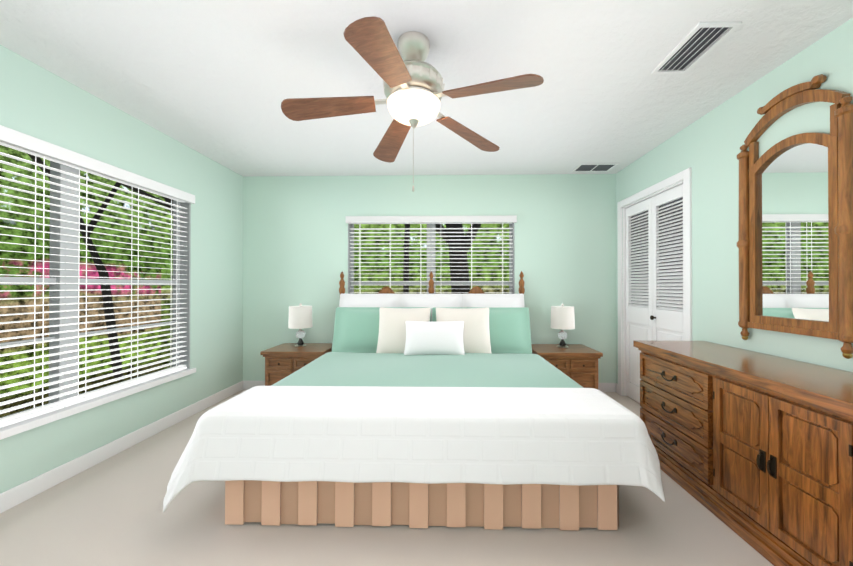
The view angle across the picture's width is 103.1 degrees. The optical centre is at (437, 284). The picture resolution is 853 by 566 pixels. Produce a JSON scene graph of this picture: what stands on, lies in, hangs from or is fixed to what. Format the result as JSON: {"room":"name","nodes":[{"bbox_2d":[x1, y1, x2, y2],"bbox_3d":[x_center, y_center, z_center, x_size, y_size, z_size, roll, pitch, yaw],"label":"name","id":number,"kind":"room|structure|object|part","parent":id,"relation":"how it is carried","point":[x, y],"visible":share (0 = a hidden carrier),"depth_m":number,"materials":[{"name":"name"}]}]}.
{"room":"bedroom","nodes":[
{"label":"bedroom","id":0,"kind":"room"},
{"bbox_2d":[0,45,242,493],"bbox_3d":[-2.365,-0.031,1.567,0.160,2.440,4.960,0,0,1],"label":"wall","id":1,"kind":"structure","parent":0,"point":[39,102],"depth_m":2.60,"materials":[{"name":"green paint"}]},
{"bbox_2d":[0,125,195,439],"bbox_3d":[-2.336,-0.009,2.117,0.194,1.622,2.000,0,0,1],"label":"window","id":2,"kind":"structure","parent":1,"relation":"in","point":[14,138],"depth_m":2.16,"materials":[{"name":"white paint"}]},
{"bbox_2d":[0,142,64,427],"bbox_3d":[-2.329,-0.021,1.623,0.060,1.548,0.922,0,0,1],"label":"window blind","id":3,"kind":"object","parent":2,"relation":"attached to","point":[24,415],"visible":0.94,"depth_m":1.94,"materials":[{"name":"white plastic"}]},
{"bbox_2d":[58,163,186,406],"bbox_3d":[-2.308,-0.015,2.582,0.060,1.548,0.980,0,0,1],"label":"window blind","id":4,"kind":"object","parent":2,"relation":"attached to","point":[85,396],"visible":0.9,"depth_m":2.44,"materials":[{"name":"white plastic"}]},
{"bbox_2d":[0,381,242,512],"bbox_3d":[-2.277,1.139,1.559,0.016,0.100,4.640,0,0,1],"label":"baseboard","id":5,"kind":"structure","parent":1,"relation":"attached to","point":[22,492],"depth_m":2.26,"materials":[{"name":"white paint"}]},
{"bbox_2d":[0,390,773,565],"bbox_3d":[-0.171,1.249,1.513,4.550,0.120,4.960,0,0,1],"label":"floor","id":6,"kind":"structure","parent":0,"point":[108,512],"depth_m":1.60,"materials":[{"name":"carpet"}]},
{"bbox_2d":[260,343,331,385],"bbox_3d":[-1.436,0.933,3.590,0.630,0.533,0.515,0,0,1],"label":"nightstand","id":7,"kind":"object","parent":6,"relation":"on","point":[283,360],"visible":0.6,"depth_m":3.37,"materials":[{"name":"brown wood"}]},
{"bbox_2d":[288,303,312,346],"bbox_3d":[-1.485,0.435,3.666,0.244,0.462,0.244,0,0,1],"label":"lamp","id":8,"kind":"object","parent":7,"relation":"on","point":[300,317],"visible":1,"depth_m":3.58,"materials":[{"name":"white fabric"}]},
{"bbox_3d":[-1.485,0.351,3.667,0.244,0.230,0.244,0,0,1],"label":"lamp shade","id":9,"kind":"part","parent":8,"relation":"part of","materials":[{"name":"white fabric"}]},
{"bbox_2d":[163,271,664,530],"bbox_3d":[-0.076,0.522,2.639,2.351,1.345,2.293,0,0,1],"label":"bed","id":10,"kind":"object","parent":6,"relation":"on","point":[469,409],"visible":1,"depth_m":1.65,"materials":[{"name":"white fabric"}]},
{"bbox_2d":[332,307,430,352],"bbox_3d":[-0.564,0.460,3.432,0.992,0.469,0.178,0,-17,1],"label":"pillow","id":11,"kind":"object","parent":10,"relation":"on","point":[356,329],"depth_m":3.38,"materials":[{"name":"green fabric"}]},
{"bbox_2d":[376,307,430,352],"bbox_3d":[-0.330,0.462,3.282,0.520,0.500,0.168,0,-19,3],"label":"pillow","id":12,"kind":"object","parent":10,"relation":"on","point":[390,322],"depth_m":3.25,"materials":[{"name":"beige fabric"}]},
{"bbox_2d":[163,386,664,511],"bbox_3d":[-0.121,0.819,1.752,2.309,0.429,0.525,0,0,1],"label":"quilt","id":13,"kind":"object","parent":10,"relation":"on","point":[526,444],"depth_m":1.57,"materials":[{"name":"white fabric"}]},
{"bbox_2d":[271,352,582,387],"bbox_3d":[-0.076,0.818,2.449,2.363,0.370,1.496,0,0,1],"label":"duvet","id":14,"kind":"object","parent":10,"relation":"on","point":[381,369],"depth_m":2.49,"materials":[{"name":"green fabric"}]},
{"bbox_3d":[-0.072,0.528,3.748,2.062,1.345,0.076,0,0,1],"label":"headboard","id":15,"kind":"part","parent":10,"relation":"part of","materials":[{"name":"brown wood"}]},
{"bbox_2d":[404,321,464,354],"bbox_3d":[-0.031,0.494,3.126,0.560,0.330,0.138,0,-22,1],"label":"pillow","id":16,"kind":"object","parent":10,"relation":"on","point":[420,337],"depth_m":3.07,"materials":[{"name":"white fabric"}]},
{"bbox_2d":[436,307,491,353],"bbox_3d":[0.245,0.462,3.270,0.540,0.500,0.168,0,-19,-1],"label":"pillow","id":17,"kind":"object","parent":10,"relation":"on","point":[477,330],"depth_m":3.23,"materials":[{"name":"beige fabric"}]},
{"bbox_2d":[432,307,531,353],"bbox_3d":[0.435,0.460,3.410,0.992,0.469,0.178,0,-17,1],"label":"pillow","id":18,"kind":"object","parent":10,"relation":"on","point":[509,327],"depth_m":3.35,"materials":[{"name":"green fabric"}]},
{"bbox_2d":[532,344,602,388],"bbox_3d":[1.288,0.933,3.530,0.630,0.533,0.515,0,0,1],"label":"nightstand","id":19,"kind":"object","parent":6,"relation":"on","point":[578,363],"visible":0.56,"depth_m":3.31,"materials":[{"name":"brown wood"}]},
{"bbox_2d":[551,303,574,347],"bbox_3d":[1.327,0.435,3.605,0.244,0.462,0.244,0,0,1],"label":"lamp","id":20,"kind":"object","parent":19,"relation":"on","point":[562,316],"visible":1,"depth_m":3.52,"materials":[{"name":"white fabric"}]},
{"bbox_3d":[1.327,0.351,3.605,0.244,0.230,0.244,0,0,1],"label":"lamp shade","id":21,"kind":"part","parent":20,"relation":"part of","materials":[{"name":"white fabric"}]},
{"bbox_2d":[633,340,852,565],"bbox_3d":[1.663,0.798,1.455,0.531,0.780,2.070,0,0,1],"label":"dresser","id":22,"kind":"object","parent":6,"relation":"on","point":[754,449],"visible":0.98,"depth_m":1.53,"materials":[{"name":"brown wood"}]},
{"bbox_2d":[0,0,852,175],"bbox_3d":[-0.171,-1.311,1.526,4.550,0.120,4.960,0,0,1],"label":"ceiling","id":23,"kind":"structure","parent":0,"point":[219,81],"depth_m":1.96,"materials":[{"name":"white paint"}]},
{"bbox_2d":[281,16,543,191],"bbox_3d":[-0.157,-0.859,1.732,1.236,0.778,1.247,0,0,1],"label":"fan","id":24,"kind":"object","parent":23,"relation":"hanging from","point":[413,87],"visible":1,"depth_m":1.66,"materials":[{"name":"brown wood"}]},
{"bbox_3d":[-0.125,-0.638,1.722,0.012,0.336,0.012,0,0,1],"label":"chain","id":25,"kind":"part","parent":24,"relation":"part of","materials":[{"name":"silver metal"}]},
{"bbox_2d":[571,163,619,171],"bbox_3d":[1.660,-1.235,3.591,0.400,0.010,0.250,0,0,1],"label":"ceiling vent","id":26,"kind":"object","parent":23,"relation":"in","point":[594,167],"visible":0.98,"depth_m":3.59,"materials":[{"name":"white metal"}]},
{"bbox_2d":[651,21,741,73],"bbox_3d":[1.350,-1.240,1.803,0.200,0.019,0.380,0,0,1],"label":"ceiling vent","id":27,"kind":"object","parent":23,"relation":"in","point":[695,46],"visible":1,"depth_m":1.77,"materials":[{"name":"white metal"}]},
{"bbox_2d":[243,174,615,382],"bbox_3d":[-0.118,-0.018,3.919,4.230,2.440,0.160,0,0,1],"label":"wall","id":28,"kind":"structure","parent":0,"point":[295,240],"depth_m":3.85,"materials":[{"name":"green paint"}]},
{"bbox_2d":[243,381,617,392],"bbox_3d":[-0.105,1.151,3.822,4.200,0.100,0.020,0,0,1],"label":"baseboard","id":29,"kind":"structure","parent":28,"relation":"attached to","point":[604,387],"depth_m":3.78,"materials":[{"name":"white paint"}]},
{"bbox_2d":[346,215,516,293],"bbox_3d":[-0.079,-0.019,3.900,1.950,1.502,0.194,0,0,1],"label":"window","id":30,"kind":"structure","parent":28,"relation":"in","point":[511,220],"depth_m":3.88,"materials":[{"name":"white paint"}]},
{"bbox_2d":[350,223,430,293],"bbox_3d":[-0.546,-0.029,3.893,0.926,1.428,0.060,0,0,1],"label":"window blind","id":31,"kind":"object","parent":30,"relation":"attached to","point":[360,255],"visible":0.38,"depth_m":3.89,"materials":[{"name":"white plastic"}]},
{"bbox_2d":[431,223,512,292],"bbox_3d":[0.388,-0.029,3.873,0.926,1.428,0.060,0,0,1],"label":"window blind","id":32,"kind":"object","parent":30,"relation":"attached to","point":[471,251],"visible":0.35,"depth_m":3.87,"materials":[{"name":"white plastic"}]},
{"bbox_2d":[616,18,852,383],"bbox_3d":[2.023,-0.032,1.472,0.160,2.440,4.960,0,0,1],"label":"wall","id":33,"kind":"structure","parent":0,"point":[706,148],"depth_m":2.28,"materials":[{"name":"green paint"}]},
{"bbox_2d":[617,168,691,402],"bbox_3d":[2.048,0.148,3.170,0.181,2.100,1.100,0,0,1],"label":"closet door","id":34,"kind":"structure","parent":33,"relation":"attached to","point":[655,287],"depth_m":3.15,"materials":[{"name":"white paint"}]},
{"bbox_2d":[737,74,852,358],"bbox_3d":[1.918,-0.358,1.856,0.074,1.413,0.616,0,0,1],"label":"mirror","id":35,"kind":"object","parent":33,"relation":"attached to","point":[795,240],"visible":0.98,"depth_m":1.81,"materials":[{"name":"brown wood"}]},
{"label":"glass","id":36,"kind":"part","parent":35,"relation":"part of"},
{"label":"outside","id":37,"kind":"structure","parent":0,"visible":0},
{"bbox_2d":[27,153,123,378],"bbox_3d":[-6.165,-0.695,5.290,0.133,5.029,3.139,0,0,1],"label":"tree","id":38,"kind":"object","parent":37,"point":[101,270],"visible":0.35,"depth_m":6.22,"materials":[{"name":"brown plant"}]},
{"bbox_2d":[0,145,161,416],"bbox_3d":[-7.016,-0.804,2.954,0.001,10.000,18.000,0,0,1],"label":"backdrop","id":39,"kind":"structure","parent":37,"point":[120,268],"depth_m":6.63,"materials":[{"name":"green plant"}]},
{"bbox_2d":[117,182,172,215],"bbox_3d":[-5.533,-0.779,6.731,0.209,5.219,3.641,0,0,1],"label":"tree","id":40,"kind":"object","parent":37,"point":[142,192],"visible":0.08,"depth_m":6.52,"materials":[{"name":"brown plant"}]},
{"bbox_2d":[161,196,508,369],"bbox_3d":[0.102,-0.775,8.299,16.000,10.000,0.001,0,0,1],"label":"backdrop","id":41,"kind":"structure","parent":37,"point":[373,272],"depth_m":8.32,"materials":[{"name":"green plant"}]},
{"bbox_2d":[403,224,409,293],"bbox_3d":[-0.615,-0.732,7.014,0.255,5.103,0.140,0,0,1],"label":"tree","id":42,"kind":"object","parent":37,"point":[405,274],"visible":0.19,"depth_m":6.96,"materials":[{"name":"brown plant"}]},
{"bbox_2d":[436,224,480,293],"bbox_3d":[0.170,-0.796,6.397,2.866,5.228,0.420,0,0,1],"label":"oak tree","id":43,"kind":"object","parent":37,"point":[459,288],"visible":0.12,"depth_m":6.26,"materials":[{"name":"brown plant"}]}
]}

